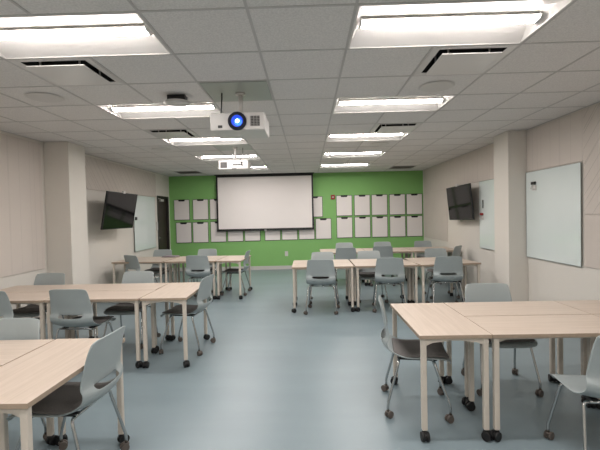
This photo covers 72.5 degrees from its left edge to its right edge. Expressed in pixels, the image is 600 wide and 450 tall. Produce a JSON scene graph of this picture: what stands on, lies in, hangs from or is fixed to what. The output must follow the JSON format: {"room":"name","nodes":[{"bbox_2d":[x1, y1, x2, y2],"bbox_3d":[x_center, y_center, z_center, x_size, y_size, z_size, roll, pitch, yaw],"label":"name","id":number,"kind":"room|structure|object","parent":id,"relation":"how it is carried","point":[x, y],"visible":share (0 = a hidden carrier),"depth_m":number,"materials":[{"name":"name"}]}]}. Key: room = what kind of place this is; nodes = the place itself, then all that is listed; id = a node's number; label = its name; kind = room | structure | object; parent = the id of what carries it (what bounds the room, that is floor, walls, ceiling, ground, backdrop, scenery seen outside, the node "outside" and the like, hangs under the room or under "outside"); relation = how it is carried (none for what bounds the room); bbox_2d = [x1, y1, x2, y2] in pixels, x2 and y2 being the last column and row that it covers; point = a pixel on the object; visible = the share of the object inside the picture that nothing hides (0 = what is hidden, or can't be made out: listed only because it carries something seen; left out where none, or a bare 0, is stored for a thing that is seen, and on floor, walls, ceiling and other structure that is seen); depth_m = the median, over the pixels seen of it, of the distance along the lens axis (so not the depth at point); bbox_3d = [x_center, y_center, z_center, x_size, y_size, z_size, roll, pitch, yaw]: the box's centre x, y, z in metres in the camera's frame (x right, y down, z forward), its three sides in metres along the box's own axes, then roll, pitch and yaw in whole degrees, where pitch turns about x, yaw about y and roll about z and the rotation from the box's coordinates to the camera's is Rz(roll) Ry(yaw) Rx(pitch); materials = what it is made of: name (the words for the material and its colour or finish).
{"room":"classroom","nodes":[
{"label":"classroom","id":0,"kind":"room"},
{"bbox_2d":[43,142,88,284],"bbox_3d":[-3.582,0.104,6.314,0.370,2.677,0.460,-1,1,1],"label":"column","id":1,"kind":"structure","parent":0,"point":[64,162],"depth_m":6.09,"materials":[{"name":"white paint"}]},
{"bbox_2d":[0,131,170,317],"bbox_3d":[-3.848,-0.007,4.951,0.100,2.977,13.170,-1,1,1],"label":"wall","id":2,"kind":"structure","parent":0,"point":[105,247],"depth_m":7.68,"materials":[{"name":"white paint"}]},
{"bbox_2d":[0,133,44,277],"bbox_3d":[-3.810,-0.230,4.289,0.012,1.830,3.420,-1,1,1],"label":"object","id":3,"kind":"structure","parent":2,"relation":"attached to","point":[21,202],"depth_m":5.53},
{"bbox_2d":[100,191,137,229],"bbox_3d":[-3.506,-0.281,7.691,0.460,0.711,1.213,-1,1,0],"label":"television","id":4,"kind":"object","parent":2,"relation":"attached to","point":[119,208],"visible":1,"depth_m":7.58,"materials":[{"name":"black plastic"}]},
{"bbox_2d":[85,156,155,196],"bbox_3d":[-3.739,-0.958,8.501,0.012,0.585,3.960,-1,1,1],"label":"trim","id":5,"kind":"structure","parent":2,"relation":"attached to","point":[101,175],"depth_m":8.37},
{"bbox_2d":[134,195,155,251],"bbox_3d":[-3.685,-0.052,9.734,0.027,1.266,1.266,-1,1,1],"label":"board","id":6,"kind":"object","parent":2,"relation":"attached to","point":[145,224],"visible":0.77,"depth_m":9.70,"materials":[{"name":"grey"}]},
{"bbox_2d":[158,198,167,273],"bbox_3d":[-3.704,0.302,11.019,0.094,2.043,0.746,-1,1,1],"label":"door","id":7,"kind":"structure","parent":2,"relation":"in","point":[161,202],"depth_m":11.06,"materials":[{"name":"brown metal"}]},
{"bbox_2d":[157,196,169,276],"bbox_3d":[-3.710,0.279,11.018,0.112,2.100,0.850,-1,1,1],"label":"trim","id":8,"kind":"structure","parent":2,"relation":"attached to","point":[163,197],"depth_m":11.38,"materials":[{"name":"black"}]},
{"bbox_2d":[169,171,423,267],"bbox_3d":[-0.116,-0.251,11.508,7.300,2.977,0.100,-1,1,1],"label":"wall","id":9,"kind":"structure","parent":0,"point":[263,253],"depth_m":11.46,"materials":[{"name":"green paint"}]},
{"bbox_2d":[174,199,189,219],"bbox_3d":[-3.321,-0.425,11.503,0.442,0.580,0.030,-1,1,1],"label":"whiteboard","id":10,"kind":"object","parent":9,"relation":"attached to","point":[181,207],"visible":1,"depth_m":11.50,"materials":[{"name":"white plastic"}]},
{"bbox_2d":[176,222,191,242],"bbox_3d":[-3.267,0.216,11.518,0.442,0.585,0.030,-1,1,1],"label":"whiteboard","id":11,"kind":"object","parent":9,"relation":"attached to","point":[183,229],"visible":1,"depth_m":11.51,"materials":[{"name":"white plastic"}]},
{"bbox_2d":[193,222,208,242],"bbox_3d":[-2.792,0.206,11.508,0.442,0.585,0.030,-1,1,1],"label":"whiteboard","id":12,"kind":"object","parent":9,"relation":"attached to","point":[200,229],"visible":1,"depth_m":11.50,"materials":[{"name":"white plastic"}]},
{"bbox_2d":[193,199,208,219],"bbox_3d":[-2.791,-0.436,11.492,0.442,0.580,0.030,-1,1,1],"label":"whiteboard","id":13,"kind":"object","parent":9,"relation":"attached to","point":[200,206],"visible":1,"depth_m":11.49,"materials":[{"name":"white plastic"}]},
{"bbox_2d":[210,221,226,241],"bbox_3d":[-2.293,0.191,11.498,0.442,0.585,0.030,-1,1,1],"label":"whiteboard","id":14,"kind":"object","parent":9,"relation":"attached to","point":[216,236],"visible":0.78,"depth_m":11.49,"materials":[{"name":"white plastic"}]},
{"bbox_2d":[172,265,291,271],"bbox_3d":[-0.086,1.186,11.488,7.074,0.105,0.012,-1,1,1],"label":"baseboard","id":15,"kind":"structure","parent":9,"relation":"attached to","point":[242,267],"depth_m":11.50,"materials":[{"name":"grey"}]},
{"bbox_2d":[228,231,243,241],"bbox_3d":[-1.813,0.175,11.488,0.442,0.585,0.030,-1,1,1],"label":"whiteboard","id":16,"kind":"object","parent":9,"relation":"attached to","point":[233,236],"visible":0.58,"depth_m":11.48,"materials":[{"name":"white plastic"}]},
{"bbox_2d":[245,231,260,240],"bbox_3d":[-1.333,0.160,11.478,0.442,0.585,0.030,-1,1,1],"label":"whiteboard","id":17,"kind":"object","parent":9,"relation":"attached to","point":[249,235],"visible":0.46,"depth_m":11.47,"materials":[{"name":"white plastic"}]},
{"bbox_2d":[265,230,280,240],"bbox_3d":[-0.769,0.143,11.466,0.442,0.585,0.030,-1,1,1],"label":"whiteboard","id":18,"kind":"object","parent":9,"relation":"attached to","point":[273,235],"visible":0.49,"depth_m":11.46,"materials":[{"name":"white plastic"}]},
{"bbox_2d":[282,230,297,239],"bbox_3d":[-0.294,0.128,11.456,0.442,0.585,0.030,-1,1,1],"label":"whiteboard","id":19,"kind":"object","parent":9,"relation":"attached to","point":[286,234],"visible":0.46,"depth_m":11.45,"materials":[{"name":"white plastic"}]},
{"bbox_2d":[299,227,314,239],"bbox_3d":[0.186,0.113,11.446,0.442,0.585,0.030,-1,1,1],"label":"whiteboard","id":20,"kind":"object","parent":9,"relation":"attached to","point":[303,234],"visible":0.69,"depth_m":11.44,"materials":[{"name":"white plastic"}]},
{"bbox_2d":[313,196,322,216],"bbox_3d":[0.412,-0.510,11.426,0.442,0.580,0.030,-1,1,1],"label":"whiteboard","id":21,"kind":"object","parent":9,"relation":"attached to","point":[317,200],"visible":0.62,"depth_m":11.42,"materials":[{"name":"white plastic"}]},
{"bbox_2d":[315,218,331,238],"bbox_3d":[0.655,0.103,11.436,0.442,0.585,0.030,-1,1,1],"label":"whiteboard","id":22,"kind":"object","parent":9,"relation":"attached to","point":[323,225],"visible":1,"depth_m":11.43,"materials":[{"name":"white plastic"}]},
{"bbox_2d":[336,195,351,215],"bbox_3d":[1.231,-0.542,11.409,0.442,0.580,0.030,-1,1,1],"label":"whiteboard","id":23,"kind":"object","parent":9,"relation":"attached to","point":[343,202],"visible":1,"depth_m":11.40,"materials":[{"name":"white plastic"}]},
{"bbox_2d":[336,217,352,237],"bbox_3d":[1.245,0.070,11.424,0.442,0.585,0.030,-1,1,1],"label":"whiteboard","id":24,"kind":"object","parent":9,"relation":"attached to","point":[344,224],"visible":1,"depth_m":11.42,"materials":[{"name":"white plastic"}]},
{"bbox_2d":[354,195,369,215],"bbox_3d":[1.731,-0.553,11.398,0.442,0.580,0.030,-1,1,1],"label":"whiteboard","id":25,"kind":"object","parent":9,"relation":"attached to","point":[361,202],"visible":1,"depth_m":11.39,"materials":[{"name":"white plastic"}]},
{"bbox_2d":[354,217,370,237],"bbox_3d":[1.745,0.059,11.413,0.442,0.585,0.030,-1,1,1],"label":"whiteboard","id":26,"kind":"object","parent":9,"relation":"attached to","point":[362,224],"visible":1,"depth_m":11.41,"materials":[{"name":"white plastic"}]},
{"bbox_2d":[371,194,387,214],"bbox_3d":[2.211,-0.563,11.388,0.442,0.580,0.030,-1,1,1],"label":"whiteboard","id":27,"kind":"object","parent":9,"relation":"attached to","point":[378,201],"visible":1,"depth_m":11.38,"materials":[{"name":"white plastic"}]},
{"bbox_2d":[372,216,387,236],"bbox_3d":[2.224,0.049,11.403,0.442,0.585,0.030,-1,1,1],"label":"whiteboard","id":28,"kind":"object","parent":9,"relation":"attached to","point":[379,223],"visible":1,"depth_m":11.40,"materials":[{"name":"white plastic"}]},
{"bbox_2d":[389,194,404,214],"bbox_3d":[2.706,-0.574,11.378,0.442,0.580,0.030,-1,1,1],"label":"whiteboard","id":29,"kind":"object","parent":9,"relation":"attached to","point":[396,201],"visible":1,"depth_m":11.37,"materials":[{"name":"white plastic"}]},
{"bbox_2d":[390,216,405,236],"bbox_3d":[2.719,0.038,11.393,0.442,0.585,0.030,-1,1,1],"label":"whiteboard","id":30,"kind":"object","parent":9,"relation":"attached to","point":[397,223],"visible":1,"depth_m":11.38,"materials":[{"name":"white plastic"}]},
{"bbox_2d":[406,193,421,214],"bbox_3d":[3.175,-0.584,11.368,0.442,0.580,0.030,-1,1,1],"label":"whiteboard","id":31,"kind":"object","parent":9,"relation":"attached to","point":[413,201],"visible":1,"depth_m":11.36,"materials":[{"name":"white plastic"}]},
{"bbox_2d":[406,215,422,236],"bbox_3d":[3.189,0.028,11.383,0.442,0.585,0.030,-1,1,1],"label":"whiteboard","id":32,"kind":"object","parent":9,"relation":"attached to","point":[414,223],"visible":1,"depth_m":11.38,"materials":[{"name":"white plastic"}]},
{"bbox_2d":[0,0,599,175],"bbox_3d":[-0.279,-1.418,4.843,7.100,0.286,13.170,-1,1,1],"label":"ceiling","id":33,"kind":"structure","parent":0,"point":[301,28],"depth_m":3.68,"materials":[{"name":"tile"}]},
{"bbox_2d":[24,92,64,102],"bbox_3d":[-2.400,-1.196,3.851,0.324,0.010,0.324,-1,1,1],"label":"ceiling speaker","id":34,"kind":"object","parent":33,"relation":"attached to","point":[42,97],"visible":1,"depth_m":3.82,"materials":[{"name":"white metal"}]},
{"bbox_2d":[8,58,124,85],"bbox_3d":[-1.804,-1.242,3.228,0.590,0.132,0.590,-1,1,1],"label":"ceiling vent","id":35,"kind":"object","parent":33,"relation":"in","point":[59,71],"visible":0.82,"depth_m":3.21,"materials":[{"name":"white"}]},
{"bbox_2d":[0,13,171,58],"bbox_3d":[-1.511,-1.222,2.612,1.202,0.066,0.592,-1,1,1],"label":"ceiling light","id":36,"kind":"object","parent":33,"relation":"attached to","point":[116,34],"visible":0.95,"depth_m":2.64,"materials":[{"name":"white"}]},
{"bbox_2d":[95,102,219,118],"bbox_3d":[-1.474,-1.268,4.441,1.202,0.066,0.592,-1,1,1],"label":"ceiling light","id":37,"kind":"object","parent":33,"relation":"attached to","point":[201,109],"visible":0.92,"depth_m":4.59,"materials":[{"name":"white"}]},
{"bbox_2d":[144,129,199,138],"bbox_3d":[-1.755,-1.303,5.666,0.590,0.132,0.590,-1,1,1],"label":"ceiling vent","id":38,"kind":"object","parent":33,"relation":"in","point":[171,133],"visible":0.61,"depth_m":5.67,"materials":[{"name":"white"}]},
{"bbox_2d":[163,94,190,106],"bbox_3d":[-1.168,-1.190,3.902,0.255,0.083,0.255,-1,1,1],"label":"smoke detector","id":39,"kind":"object","parent":33,"relation":"attached to","point":[176,100],"visible":1,"depth_m":3.85,"materials":[{"name":"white plastic"}]},
{"bbox_2d":[162,137,247,145],"bbox_3d":[-1.437,-1.314,6.270,1.202,0.066,0.592,-1,1,1],"label":"ceiling light","id":40,"kind":"object","parent":33,"relation":"attached to","point":[211,140],"visible":0.62,"depth_m":6.46,"materials":[{"name":"white"}]},
{"bbox_2d":[197,155,260,160],"bbox_3d":[-1.401,-1.360,8.099,1.202,0.066,0.592,-1,1,1],"label":"ceiling light","id":41,"kind":"object","parent":33,"relation":"attached to","point":[244,157],"visible":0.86,"depth_m":8.30,"materials":[{"name":"white"}]},
{"bbox_2d":[213,144,252,171],"bbox_3d":[-1.115,-1.111,6.879,0.580,0.386,0.580,-1,1,1],"label":"projector","id":42,"kind":"object","parent":33,"relation":"hanging from","point":[235,165],"visible":1,"depth_m":6.71,"materials":[{"name":"white plastic"}]},
{"bbox_2d":[200,81,271,138],"bbox_3d":[-0.567,-1.043,3.818,0.580,0.396,0.580,-1,1,1],"label":"projector","id":43,"kind":"object","parent":33,"relation":"hanging from","point":[235,125],"visible":1,"depth_m":3.67,"materials":[{"name":"grey plastic"}]},
{"bbox_2d":[214,173,313,231],"bbox_3d":[-0.973,-0.630,11.336,2.750,1.573,0.100,-1,1,1],"label":"projection screen","id":44,"kind":"object","parent":33,"relation":"hanging from","point":[274,201],"visible":1,"depth_m":11.33,"materials":[{"name":"fabric"}]},
{"bbox_2d":[0,0,599,176],"bbox_3d":[-0.275,-1.277,4.847,7.100,0.014,13.170,-1,1,1],"label":"grid","id":45,"kind":"structure","parent":33,"relation":"attached to","point":[357,3],"depth_m":3.54,"materials":[{"name":"grey"}]},
{"bbox_2d":[322,152,385,157],"bbox_3d":[1.038,-1.412,8.049,1.202,0.066,0.592,-1,1,1],"label":"ceiling light","id":46,"kind":"object","parent":33,"relation":"attached to","point":[358,154],"visible":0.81,"depth_m":8.25,"materials":[{"name":"white"}]},
{"bbox_2d":[326,132,409,141],"bbox_3d":[1.002,-1.366,6.220,1.202,0.066,0.592,-1,1,1],"label":"ceiling light","id":47,"kind":"object","parent":33,"relation":"attached to","point":[366,136],"visible":0.94,"depth_m":6.40,"materials":[{"name":"white"}]},
{"bbox_2d":[332,95,455,112],"bbox_3d":[0.965,-1.320,4.391,1.202,0.066,0.592,-1,1,1],"label":"ceiling light","id":48,"kind":"object","parent":33,"relation":"attached to","point":[417,103],"visible":0.97,"depth_m":4.54,"materials":[{"name":"white"}]},
{"bbox_2d":[370,123,420,132],"bbox_3d":[1.294,-1.369,5.604,0.590,0.132,0.590,-1,1,1],"label":"ceiling vent","id":49,"kind":"object","parent":33,"relation":"in","point":[398,127],"visible":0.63,"depth_m":5.60,"materials":[{"name":"white"}]},
{"bbox_2d":[418,81,454,91],"bbox_3d":[1.258,-1.274,3.776,0.324,0.010,0.324,-1,1,1],"label":"ceiling speaker","id":50,"kind":"object","parent":33,"relation":"attached to","point":[435,86],"visible":1,"depth_m":3.75,"materials":[{"name":"white metal"}]},
{"bbox_2d":[348,0,573,48],"bbox_3d":[0.928,-1.274,2.562,1.202,0.066,0.592,-1,1,1],"label":"ceiling light","id":51,"kind":"object","parent":33,"relation":"attached to","point":[486,22],"visible":1,"depth_m":2.56,"materials":[{"name":"white"}]},
{"bbox_2d":[413,45,517,75],"bbox_3d":[1.245,-1.307,3.165,0.590,0.132,0.590,-1,1,1],"label":"ceiling vent","id":52,"kind":"object","parent":33,"relation":"in","point":[455,60],"visible":0.81,"depth_m":3.14,"materials":[{"name":"white"}]},
{"bbox_2d":[8,267,599,449],"bbox_3d":[-0.216,1.454,4.915,7.300,0.100,13.370,-1,1,1],"label":"floor","id":53,"kind":"structure","parent":0,"point":[273,377],"depth_m":3.62,"materials":[{"name":"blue plastic"}]},
{"bbox_2d":[0,291,39,319],"bbox_3d":[-3.030,1.059,4.278,0.548,0.844,0.548,-1,1,7],"label":"chair","id":54,"kind":"object","parent":53,"relation":"on","point":[6,311],"visible":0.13,"depth_m":4.04,"materials":[{"name":"grey plastic"}]},
{"bbox_2d":[0,318,47,440],"bbox_3d":[-2.001,1.078,2.612,0.548,0.844,0.548,-1,1,3],"label":"chair","id":55,"kind":"object","parent":53,"relation":"on","point":[10,328],"visible":0.32,"depth_m":2.84,"materials":[{"name":"grey plastic"}]},
{"bbox_2d":[0,339,57,449],"bbox_3d":[-2.145,1.148,2.561,1.000,0.712,0.511,-1,1,1],"label":"table","id":56,"kind":"object","parent":53,"relation":"on","point":[10,350],"visible":0.65,"depth_m":2.59,"materials":[{"name":"beige"}]},
{"bbox_2d":[6,292,69,339],"bbox_3d":[-3.076,1.123,4.407,1.000,0.712,0.511,-1,1,1],"label":"table","id":57,"kind":"object","parent":53,"relation":"on","point":[37,298],"visible":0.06,"depth_m":4.22,"materials":[{"name":"beige"}]},
{"bbox_2d":[13,273,64,325],"bbox_3d":[-3.212,1.045,5.017,0.548,0.844,0.548,-1,1,5],"label":"chair","id":58,"kind":"object","parent":53,"relation":"on","point":[31,310],"visible":0.41,"depth_m":5.21,"materials":[{"name":"grey plastic"}]},
{"bbox_2d":[0,284,93,338],"bbox_3d":[-3.067,1.111,4.896,1.000,0.712,0.511,-1,1,1],"label":"table","id":59,"kind":"object","parent":53,"relation":"on","point":[20,288],"visible":0.28,"depth_m":4.92,"materials":[{"name":"beige"}]},
{"bbox_2d":[0,338,129,449],"bbox_3d":[-1.425,1.139,2.309,0.501,0.712,1.006,-1,1,1],"label":"table","id":60,"kind":"object","parent":53,"relation":"on","point":[29,378],"visible":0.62,"depth_m":2.19,"materials":[{"name":"beige"}]},
{"bbox_2d":[6,326,129,449],"bbox_3d":[-1.372,1.068,2.461,0.548,0.844,0.548,-1,1,3],"label":"chair","id":61,"kind":"object","parent":53,"relation":"on","point":[103,356],"visible":0.88,"depth_m":2.38,"materials":[{"name":"grey plastic"}]},
{"bbox_2d":[49,289,115,339],"bbox_3d":[-2.245,1.042,4.262,0.548,0.844,0.548,-1,1,5],"label":"chair","id":62,"kind":"object","parent":53,"relation":"on","point":[62,301],"visible":0.96,"depth_m":4.03,"materials":[{"name":"grey plastic"}]},
{"bbox_2d":[44,290,157,367],"bbox_3d":[-2.100,1.102,4.386,1.000,0.712,0.511,-1,1,1],"label":"table","id":63,"kind":"object","parent":53,"relation":"on","point":[125,296],"visible":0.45,"depth_m":4.19,"materials":[{"name":"beige"}]},
{"bbox_2d":[76,283,170,350],"bbox_3d":[-2.103,1.090,4.876,1.000,0.712,0.511,-1,1,1],"label":"table","id":64,"kind":"object","parent":53,"relation":"on","point":[128,286],"visible":0.35,"depth_m":4.89,"materials":[{"name":"beige"}]},
{"bbox_2d":[103,271,160,348],"bbox_3d":[-2.073,1.020,5.014,0.548,0.844,0.548,-1,1,3],"label":"chair","id":65,"kind":"object","parent":53,"relation":"on","point":[120,309],"visible":0.47,"depth_m":5.11,"materials":[{"name":"grey plastic"}]},
{"bbox_2d":[111,259,170,283],"bbox_3d":[-3.015,1.037,7.846,1.000,0.712,0.511,-1,1,4],"label":"table","id":66,"kind":"object","parent":53,"relation":"on","point":[159,262],"visible":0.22,"depth_m":7.65,"materials":[{"name":"beige"}]},
{"bbox_2d":[124,255,159,282],"bbox_3d":[-2.997,0.972,7.780,0.548,0.844,0.548,0,2,33],"label":"chair","id":67,"kind":"object","parent":53,"relation":"on","point":[133,261],"visible":0.42,"depth_m":7.56,"materials":[{"name":"grey plastic"}]},
{"bbox_2d":[145,249,173,282],"bbox_3d":[-2.942,0.953,8.511,0.548,0.844,0.548,-1,1,5],"label":"chair","id":68,"kind":"object","parent":53,"relation":"on","point":[155,268],"visible":0.43,"depth_m":8.72,"materials":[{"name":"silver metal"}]},
{"bbox_2d":[140,282,209,367],"bbox_3d":[-1.375,1.081,4.613,0.501,0.712,1.006,-1,1,0],"label":"table","id":69,"kind":"object","parent":53,"relation":"on","point":[173,293],"visible":0.94,"depth_m":4.17,"materials":[{"name":"beige"}]},
{"bbox_2d":[159,274,215,355],"bbox_3d":[-1.291,1.009,4.748,0.548,0.844,0.548,-1,1,8],"label":"chair","id":70,"kind":"object","parent":53,"relation":"on","point":[205,287],"visible":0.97,"depth_m":4.61,"materials":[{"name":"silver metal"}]},
{"bbox_2d":[163,258,221,299],"bbox_3d":[-2.018,1.017,7.773,1.000,0.712,0.511,-1,1,4],"label":"table","id":71,"kind":"object","parent":53,"relation":"on","point":[212,261],"visible":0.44,"depth_m":7.58,"materials":[{"name":"beige"}]},
{"bbox_2d":[174,256,227,293],"bbox_3d":[-1.982,1.004,8.262,1.000,0.712,0.511,-1,1,4],"label":"table","id":72,"kind":"object","parent":53,"relation":"on","point":[181,257],"visible":0.36,"depth_m":8.34,"materials":[{"name":"beige"}]},
{"bbox_2d":[186,255,219,301],"bbox_3d":[-1.804,0.952,7.522,0.548,0.844,0.548,-1,1,5],"label":"chair","id":73,"kind":"object","parent":53,"relation":"on","point":[193,262],"visible":0.91,"depth_m":7.29,"materials":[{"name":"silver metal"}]},
{"bbox_2d":[191,249,216,292],"bbox_3d":[-1.964,0.933,8.431,0.548,0.844,0.548,-1,1,3],"label":"chair","id":74,"kind":"object","parent":53,"relation":"on","point":[208,252],"visible":0.37,"depth_m":8.65,"materials":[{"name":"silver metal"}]},
{"bbox_2d":[216,255,252,298],"bbox_3d":[-1.268,0.996,7.965,0.501,0.712,1.006,-1,1,4],"label":"table","id":75,"kind":"object","parent":53,"relation":"on","point":[237,259],"visible":0.85,"depth_m":7.52,"materials":[{"name":"beige"}]},
{"bbox_2d":[220,250,250,295],"bbox_3d":[-1.254,0.926,8.078,0.548,0.844,0.548,-1,1,5],"label":"chair","id":76,"kind":"object","parent":53,"relation":"on","point":[231,271],"visible":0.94,"depth_m":7.93,"materials":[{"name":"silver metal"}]},
{"bbox_2d":[303,259,339,314],"bbox_3d":[0.343,0.933,6.408,0.548,0.844,0.548,-1,1,7],"label":"chair","id":77,"kind":"object","parent":53,"relation":"on","point":[323,267],"visible":1,"depth_m":6.18,"materials":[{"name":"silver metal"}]},
{"bbox_2d":[293,259,350,302],"bbox_3d":[0.374,0.982,7.058,1.000,0.712,0.511,-1,1,1],"label":"table","id":78,"kind":"object","parent":53,"relation":"on","point":[338,260],"visible":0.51,"depth_m":7.23,"materials":[{"name":"beige"}]},
{"bbox_2d":[291,263,355,312],"bbox_3d":[0.364,0.994,6.568,1.000,0.712,0.511,-1,1,1],"label":"table","id":79,"kind":"object","parent":53,"relation":"on","point":[303,266],"visible":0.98,"depth_m":6.36,"materials":[{"name":"beige"}]},
{"bbox_2d":[310,252,339,303],"bbox_3d":[0.409,0.913,7.142,0.548,0.844,0.548,-1,1,1],"label":"chair","id":80,"kind":"object","parent":53,"relation":"on","point":[315,255],"visible":0.28,"depth_m":7.36,"materials":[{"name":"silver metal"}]},
{"bbox_2d":[333,247,356,288],"bbox_3d":[0.955,0.868,8.495,0.548,0.844,0.548,-1,1,5],"label":"chair","id":81,"kind":"object","parent":53,"relation":"on","point":[348,253],"visible":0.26,"depth_m":8.26,"materials":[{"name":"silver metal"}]},
{"bbox_2d":[356,251,388,302],"bbox_3d":[1.239,0.894,7.155,0.548,0.844,0.548,-1,1,1],"label":"chair","id":82,"kind":"object","parent":53,"relation":"on","point":[368,273],"visible":0.48,"depth_m":7.36,"materials":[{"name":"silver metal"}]},
{"bbox_2d":[349,259,408,302],"bbox_3d":[1.363,0.961,7.043,1.000,0.712,0.511,-1,1,1],"label":"table","id":83,"kind":"object","parent":53,"relation":"on","point":[350,260],"visible":0.26,"depth_m":6.90,"materials":[{"name":"beige"}]},
{"bbox_2d":[370,246,395,285],"bbox_3d":[1.739,0.845,8.709,0.548,0.844,0.548,-1,1,5],"label":"chair","id":84,"kind":"object","parent":53,"relation":"on","point":[385,251],"visible":0.33,"depth_m":8.47,"materials":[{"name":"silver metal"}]},
{"bbox_2d":[352,261,418,311],"bbox_3d":[1.353,0.973,6.553,1.000,0.712,0.511,-1,1,1],"label":"table","id":85,"kind":"object","parent":53,"relation":"on","point":[407,264],"visible":0.67,"depth_m":6.36,"materials":[{"name":"beige"}]},
{"bbox_2d":[372,258,405,312],"bbox_3d":[1.398,0.908,6.446,0.548,0.844,0.548,-1,1,7],"label":"chair","id":86,"kind":"object","parent":53,"relation":"on","point":[384,266],"visible":0.96,"depth_m":6.22,"materials":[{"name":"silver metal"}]},
{"bbox_2d":[378,295,453,423],"bbox_3d":[0.893,0.999,3.218,0.548,0.844,0.548,-1,1,10],"label":"chair","id":87,"kind":"object","parent":53,"relation":"on","point":[405,349],"visible":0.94,"depth_m":3.10,"materials":[{"name":"grey plastic"}]},
{"bbox_2d":[414,241,432,279],"bbox_3d":[2.905,0.801,9.450,0.548,0.844,0.548,-1,1,1],"label":"chair","id":88,"kind":"object","parent":53,"relation":"on","point":[416,243],"visible":0.28,"depth_m":9.67,"materials":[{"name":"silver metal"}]},
{"bbox_2d":[400,257,464,300],"bbox_3d":[2.284,0.940,7.075,1.000,0.712,0.511,-1,1,-6],"label":"table","id":89,"kind":"object","parent":53,"relation":"on","point":[424,258],"visible":0.4,"depth_m":7.00,"materials":[{"name":"beige"}]},
{"bbox_2d":[390,303,493,441],"bbox_3d":[1.034,1.064,3.168,0.501,0.712,1.006,-1,1,1],"label":"table","id":90,"kind":"object","parent":53,"relation":"on","point":[430,322],"visible":0.88,"depth_m":2.75,"materials":[{"name":"brown wood"}]},
{"bbox_2d":[425,248,459,298],"bbox_3d":[2.523,0.861,7.359,0.548,0.844,0.548,-1,1,-1],"label":"chair","id":91,"kind":"object","parent":53,"relation":"on","point":[431,252],"visible":0.38,"depth_m":7.57,"materials":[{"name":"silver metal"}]},
{"bbox_2d":[425,256,464,302],"bbox_3d":[2.294,0.888,6.478,0.548,0.844,0.548,-1,1,5],"label":"chair","id":92,"kind":"object","parent":53,"relation":"on","point":[443,264],"visible":0.95,"depth_m":6.25,"materials":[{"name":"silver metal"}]},
{"bbox_2d":[411,259,480,302],"bbox_3d":[2.333,0.951,6.588,1.000,0.712,0.511,-1,1,-6],"label":"table","id":93,"kind":"object","parent":53,"relation":"on","point":[422,264],"visible":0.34,"depth_m":6.42,"materials":[{"name":"beige"}]},
{"bbox_2d":[461,283,543,396],"bbox_3d":[1.733,0.972,3.575,0.548,0.844,0.548,-1,1,3],"label":"chair","id":94,"kind":"object","parent":53,"relation":"on","point":[475,292],"visible":0.34,"depth_m":3.78,"materials":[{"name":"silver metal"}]},
{"bbox_2d":[444,301,589,404],"bbox_3d":[1.762,1.042,3.400,1.000,0.712,0.511,-1,1,1],"label":"table","id":95,"kind":"object","parent":53,"relation":"on","point":[514,308],"visible":0.59,"depth_m":3.35,"materials":[{"name":"beige"}]},
{"bbox_2d":[465,314,599,441],"bbox_3d":[1.752,1.054,2.908,1.000,0.712,0.511,-1,1,1],"label":"table","id":96,"kind":"object","parent":53,"relation":"on","point":[502,328],"visible":0.75,"depth_m":2.82,"materials":[{"name":"brown wood"}]},
{"bbox_2d":[543,336,599,449],"bbox_3d":[1.833,0.998,2.438,0.548,0.844,0.548,-1,1,7],"label":"chair","id":97,"kind":"object","parent":53,"relation":"on","point":[588,385],"visible":1,"depth_m":2.32,"materials":[{"name":"grey plastic"}]},
{"bbox_2d":[555,300,599,398],"bbox_3d":[2.732,1.021,3.380,1.000,0.712,0.511,-1,1,1],"label":"table","id":98,"kind":"object","parent":53,"relation":"on","point":[592,307],"visible":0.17,"depth_m":3.54,"materials":[{"name":"beige"}]},
{"bbox_2d":[494,130,527,300],"bbox_3d":[3.193,-0.042,6.212,0.275,2.677,0.465,-1,1,1],"label":"column","id":99,"kind":"structure","parent":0,"point":[510,164],"depth_m":6.00,"materials":[{"name":"white paint"}]},
{"bbox_2d":[423,102,599,300],"bbox_3d":[3.349,-0.161,4.802,0.100,2.977,13.170,-1,1,1],"label":"wall","id":100,"kind":"structure","parent":0,"point":[547,280],"depth_m":5.76,"materials":[{"name":"white paint"}]},
{"bbox_2d":[424,188,447,241],"bbox_3d":[3.405,-0.257,10.332,0.012,1.230,1.870,-1,1,1],"label":"wall panel","id":101,"kind":"object","parent":100,"relation":"attached to","point":[435,202],"depth_m":10.19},
{"bbox_2d":[424,144,493,191],"bbox_3d":[3.355,-1.137,8.830,0.012,0.595,4.830,-1,1,1],"label":"wall panel","id":102,"kind":"object","parent":100,"relation":"attached to","point":[478,165],"depth_m":8.37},
{"bbox_2d":[446,183,474,219],"bbox_3d":[3.235,-0.454,8.134,0.259,0.723,1.204,-1,1,2],"label":"television","id":103,"kind":"object","parent":100,"relation":"attached to","point":[459,197],"visible":1,"depth_m":8.02,"materials":[{"name":"black plastic"}]},
{"bbox_2d":[479,179,494,249],"bbox_3d":[3.330,-0.176,7.043,0.027,1.221,1.096,-1,1,1],"label":"board","id":104,"kind":"object","parent":100,"relation":"attached to","point":[486,188],"visible":0.56,"depth_m":7.26,"materials":[{"name":"grey"}]},
{"bbox_2d":[526,162,581,266],"bbox_3d":[3.296,-0.134,5.364,0.027,1.221,1.196,-1,1,1],"label":"board","id":105,"kind":"object","parent":100,"relation":"attached to","point":[554,209],"visible":1,"depth_m":5.26,"materials":[{"name":"grey"}]},
{"bbox_2d":[526,110,583,171],"bbox_3d":[3.285,-1.051,5.334,0.012,0.590,1.235,-1,1,1],"label":"wall panel","id":106,"kind":"object","parent":100,"relation":"attached to","point":[558,142],"depth_m":5.23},
{"bbox_2d":[583,103,599,213],"bbox_3d":[3.248,-0.689,3.175,0.012,1.205,3.100,-1,1,1],"label":"wall panel","id":107,"kind":"object","parent":100,"relation":"attached to","point":[591,115],"depth_m":4.58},
{"bbox_2d":[584,215,599,268],"bbox_3d":[3.268,0.220,3.197,0.012,0.605,3.100,-1,1,1],"label":"wall panel","id":108,"kind":"object","parent":100,"relation":"attached to","point":[591,222],"depth_m":4.61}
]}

